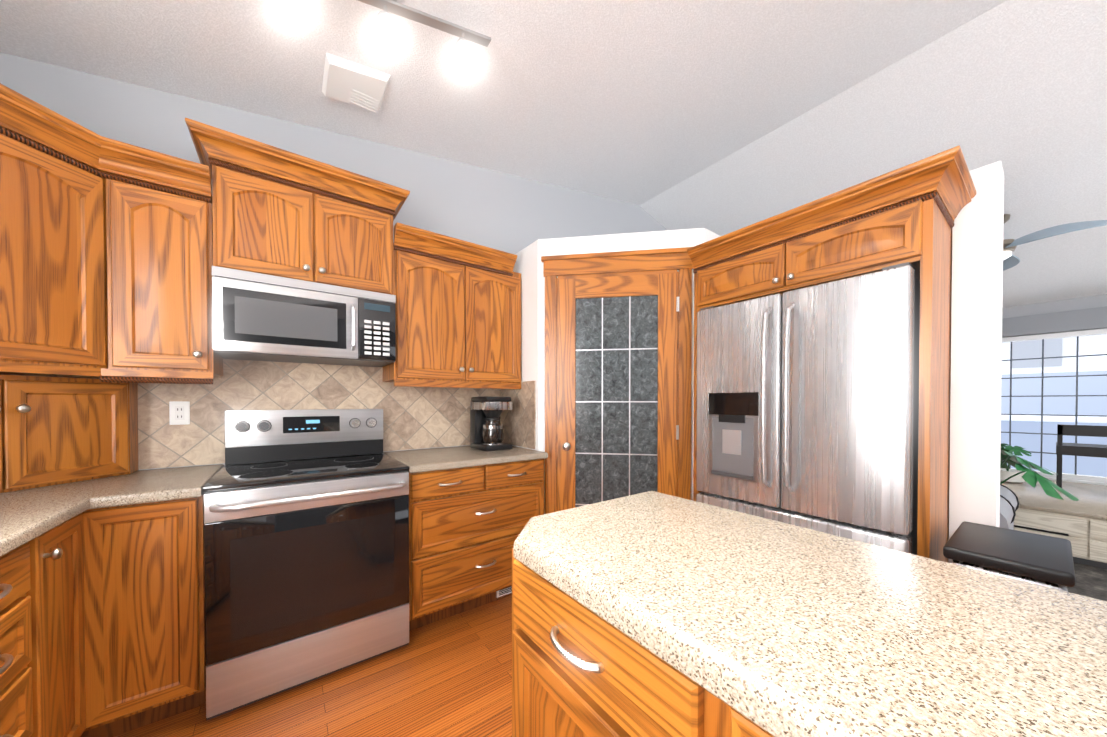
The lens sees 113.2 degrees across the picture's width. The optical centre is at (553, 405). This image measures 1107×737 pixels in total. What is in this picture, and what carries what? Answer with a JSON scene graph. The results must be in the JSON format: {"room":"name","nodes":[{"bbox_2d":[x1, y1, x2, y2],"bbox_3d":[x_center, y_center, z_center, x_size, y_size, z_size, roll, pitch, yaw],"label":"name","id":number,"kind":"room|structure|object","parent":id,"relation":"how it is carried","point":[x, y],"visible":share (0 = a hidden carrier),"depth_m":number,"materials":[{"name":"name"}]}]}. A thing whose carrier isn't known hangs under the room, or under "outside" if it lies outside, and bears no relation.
{"room":"kitchen","nodes":[
{"label":"kitchen","id":0,"kind":"room"},
{"bbox_2d":[114,595,511,736],"bbox_3d":[1.210,1.293,-0.184,4.310,0.100,7.100,0,1,-36],"label":"floor","id":1,"kind":"structure","parent":0,"point":[451,676],"depth_m":1.53,"materials":[{"name":"brown wood"}]},
{"bbox_2d":[0,676,47,736],"bbox_3d":[-1.549,0.797,0.642,0.626,0.876,0.450,0,1,-36],"label":"base cabinet","id":2,"kind":"object","parent":1,"relation":"on","point":[31,719],"depth_m":0.99,"materials":[{"name":"brown wood"}]},
{"bbox_2d":[48,628,91,736],"bbox_3d":[-1.775,0.793,0.951,0.626,0.876,0.317,0,1,-36],"label":"base cabinet","id":3,"kind":"object","parent":1,"relation":"on","point":[70,679],"depth_m":1.18,"materials":[{"name":"brown wood"}]},
{"bbox_2d":[88,500,205,736],"bbox_3d":[-1.673,0.787,1.585,0.302,0.876,0.626,0,1,-36],"label":"base cabinet","id":4,"kind":"object","parent":1,"relation":"on","point":[146,650],"depth_m":1.35,"materials":[{"name":"brown wood"}]},
{"bbox_2d":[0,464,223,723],"bbox_3d":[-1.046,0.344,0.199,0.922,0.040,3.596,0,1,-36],"label":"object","id":5,"kind":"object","parent":4,"relation":"on","point":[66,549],"depth_m":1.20,"materials":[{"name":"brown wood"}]},
{"bbox_2d":[0,375,138,492],"bbox_3d":[-2.048,0.100,1.310,0.617,0.422,0.617,0,1,-36],"label":"appliance garage","id":6,"kind":"object","parent":5,"relation":"on","point":[57,430],"visible":1,"depth_m":1.44,"materials":[{"name":"brown wood"}]},
{"bbox_2d":[202,409,408,719],"bbox_3d":[-1.196,0.623,1.841,0.760,1.195,0.748,0,1,-36],"label":"range","id":7,"kind":"object","parent":1,"relation":"on","point":[306,568],"visible":1,"depth_m":1.61,"materials":[{"name":"grey metal"}]},
{"bbox_2d":[383,446,547,630],"bbox_3d":[-0.570,0.758,2.367,0.862,0.915,0.664,0,1,-36],"label":"base cabinet","id":8,"kind":"object","parent":1,"relation":"on","point":[472,511],"visible":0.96,"depth_m":2.08,"materials":[{"name":"brown wood"}]},
{"bbox_2d":[470,396,511,450],"bbox_3d":[-0.431,0.118,2.535,0.200,0.360,0.273,0,1,-36],"label":"coffee maker","id":9,"kind":"object","parent":8,"relation":"on","point":[486,430],"visible":1,"depth_m":2.47,"materials":[{"name":"black plastic"}]},
{"bbox_2d":[512,555,779,736],"bbox_3d":[0.809,0.805,0.116,0.627,0.868,2.405,0,1,-36],"label":"kitchen island","id":10,"kind":"object","parent":1,"relation":"on","point":[575,673],"depth_m":0.66,"materials":[{"name":"brown wood"}]},
{"bbox_2d":[512,491,1106,736],"bbox_3d":[0.828,0.343,0.134,0.640,0.056,2.480,0,1,-36],"label":"island countertop","id":11,"kind":"structure","parent":10,"relation":"on","point":[807,632],"depth_m":0.53,"materials":[{"name":"beige stone"}]},
{"bbox_2d":[696,262,919,554],"bbox_3d":[1.419,0.325,2.008,0.934,1.788,0.910,0,1,-36],"label":"refrigerator","id":12,"kind":"object","parent":1,"relation":"on","point":[807,407],"visible":0.71,"depth_m":1.64,"materials":[{"name":"grey metal"}]},
{"bbox_2d":[687,145,975,562],"bbox_3d":[1.475,0.145,2.005,0.886,2.150,1.090,0,1,-36],"label":"tall cabinet","id":13,"kind":"object","parent":1,"relation":"on","point":[907,213],"visible":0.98,"depth_m":1.55,"materials":[{"name":"brown wood"}]},
{"bbox_2d":[943,521,1075,591],"bbox_3d":[1.603,0.856,1.291,0.490,0.742,0.265,0,1,-36],"label":"trash can","id":14,"kind":"object","parent":1,"relation":"on","point":[1042,560],"visible":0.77,"depth_m":1.22,"materials":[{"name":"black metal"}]},
{"bbox_2d":[0,52,666,469],"bbox_3d":[0.682,-0.474,3.741,8.110,3.350,0.108,0,1,-36],"label":"wall","id":15,"kind":"structure","parent":0,"point":[488,208],"depth_m":2.18,"materials":[{"name":"grey paint"}]},
{"bbox_2d":[0,83,222,383],"bbox_3d":[-1.907,-0.569,1.366,0.920,0.950,0.680,0,1,-36],"label":"upper cabinet","id":16,"kind":"object","parent":15,"relation":"attached to","point":[106,254],"visible":1,"depth_m":1.44,"materials":[{"name":"brown wood"}]},
{"bbox_2d":[169,401,189,424],"bbox_3d":[-1.862,0.037,1.817,0.072,0.116,0.006,0,1,-36],"label":"electrical outlet plate","id":17,"kind":"object","parent":15,"relation":"attached to","point":[179,412],"visible":1,"depth_m":1.81,"materials":[{"name":"white plastic"}]},
{"bbox_2d":[185,117,409,294],"bbox_3d":[-1.305,-0.920,1.972,0.912,0.600,0.405,0,1,-36],"label":"upper cabinet","id":18,"kind":"object","parent":15,"relation":"attached to","point":[276,211],"visible":0.94,"depth_m":1.80,"materials":[{"name":"brown wood"}]},
{"bbox_2d":[212,266,395,366],"bbox_3d":[-1.289,-0.430,1.957,0.756,0.371,0.433,0,1,-36],"label":"over-the-range microwave","id":19,"kind":"object","parent":18,"relation":"attached to","point":[260,317],"visible":1,"depth_m":1.79,"materials":[{"name":"grey metal"}]},
{"bbox_2d":[383,222,520,388],"bbox_3d":[-0.650,-0.576,2.463,0.859,0.918,0.390,0,1,-36],"label":"upper cabinet","id":20,"kind":"object","parent":15,"relation":"attached to","point":[458,313],"visible":1,"depth_m":2.31,"materials":[{"name":"brown wood"}]},
{"bbox_2d":[0,0,1006,204],"bbox_3d":[1.202,-1.772,-0.223,4.290,0.769,7.100,0,1,-36],"label":"ceiling slope","id":21,"kind":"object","parent":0,"point":[637,102],"visible":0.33,"depth_m":1.91,"materials":[{"name":"white paint"}]},
{"bbox_2d":[322,53,390,112],"bbox_3d":[-1.016,-1.641,1.874,0.280,0.074,0.260,0,1,-36],"label":"air vent register","id":22,"kind":"object","parent":21,"relation":"attached to","point":[347,81],"visible":1,"depth_m":1.84,"materials":[{"name":"white plastic"}]},
{"bbox_2d":[281,0,490,69],"bbox_3d":[-0.683,-1.522,1.429,0.910,0.279,0.149,0,1,-36],"label":"track light","id":23,"kind":"object","parent":21,"relation":"attached to","point":[293,8],"visible":1,"depth_m":1.49,"materials":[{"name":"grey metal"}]},
{"bbox_2d":[500,228,719,513],"bbox_3d":[0.572,0.046,2.817,1.530,2.330,1.280,0,1,-36],"label":"wall","id":24,"kind":"structure","parent":0,"point":[523,425],"depth_m":2.46,"materials":[{"name":"white paint"}]},
{"bbox_2d":[541,247,692,513],"bbox_3d":[0.403,0.116,2.359,0.716,2.200,0.716,0,1,-36],"label":"pantry door","id":25,"kind":"structure","parent":24,"relation":"in","point":[618,335],"depth_m":2.35,"materials":[{"name":"brown wood"}]},
{"bbox_2d":[639,0,1106,307],"bbox_3d":[4.477,-1.636,2.171,3.820,1.093,7.100,0,1,-36],"label":"ceiling slope","id":26,"kind":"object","parent":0,"point":[1017,89],"depth_m":2.59,"materials":[{"name":"white paint"}]},
{"bbox_2d":[1003,214,1106,270],"bbox_3d":[3.904,-1.410,3.069,1.313,0.371,1.280,0,1,-36],"label":"ceiling fan","id":27,"kind":"object","parent":26,"relation":"hanging from","point":[1010,260],"visible":0.23,"depth_m":2.85,"materials":[{"name":"brushed nickel metal"},{"name":"frosted glass"}]},
{"bbox_2d":[1001,294,1106,485],"bbox_3d":[5.980,0.025,3.224,0.170,2.363,7.000,0,1,-36],"label":"wall","id":28,"kind":"structure","parent":0,"point":[1076,317],"depth_m":3.92,"materials":[{"name":"grey paint"}]},
{"bbox_2d":[1068,562,1106,600],"bbox_3d":[4.485,1.268,2.208,3.800,0.100,7.100,0,1,-36],"label":"floor","id":29,"kind":"structure","parent":0,"point":[1091,581],"depth_m":2.50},
{"bbox_2d":[1000,484,1018,529],"bbox_3d":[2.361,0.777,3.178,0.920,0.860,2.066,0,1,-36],"label":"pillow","id":30,"kind":"object","parent":29,"relation":"on","point":[1009,503],"visible":0.12,"depth_m":2.34,"materials":[{"name":"white fabric"}]},
{"bbox_2d":[1000,443,1078,500],"bbox_3d":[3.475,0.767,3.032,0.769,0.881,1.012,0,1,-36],"label":"monstera plant","id":31,"kind":"object","parent":29,"relation":"on","point":[1030,477],"visible":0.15,"depth_m":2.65,"materials":[{"name":"green plant"}]},
{"bbox_2d":[1000,480,1106,568],"bbox_3d":[4.745,1.006,3.262,1.783,0.400,3.320,0,1,-36],"label":"window bench","id":32,"kind":"object","parent":29,"relation":"on","point":[1080,524],"visible":0.25,"depth_m":2.90,"materials":[{"name":"beige wood"}]},
{"bbox_2d":[1056,424,1106,487],"bbox_3d":[5.179,0.493,3.487,0.440,0.620,0.440,0,1,-36],"label":"chair","id":33,"kind":"object","parent":32,"relation":"on","point":[1086,450],"visible":0.9,"depth_m":3.45,"materials":[{"name":"black"}]},
{"label":"outside","id":34,"kind":"structure","parent":0,"visible":0},
{"bbox_3d":[31.018,1.497,22.766,63.300,0.200,75.000,0,1,-36],"label":"snow","id":35,"kind":"object","parent":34,"visible":0},
{"bbox_2d":[1001,371,1106,476],"bbox_3d":[14.444,0.360,7.552,8.800,2.400,18.800,0,1,-36],"label":"house","id":36,"kind":"structure","parent":35,"relation":"on","point":[1087,405],"depth_m":7.36,"materials":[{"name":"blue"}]},
{"bbox_2d":[1002,334,1106,374],"bbox_3d":[20.160,-2.538,16.650,9.000,8.000,19.000,0,1,-36],"label":"house","id":37,"kind":"structure","parent":35,"relation":"on","point":[1088,345],"depth_m":12.93,"materials":[{"name":"white"}]}
]}

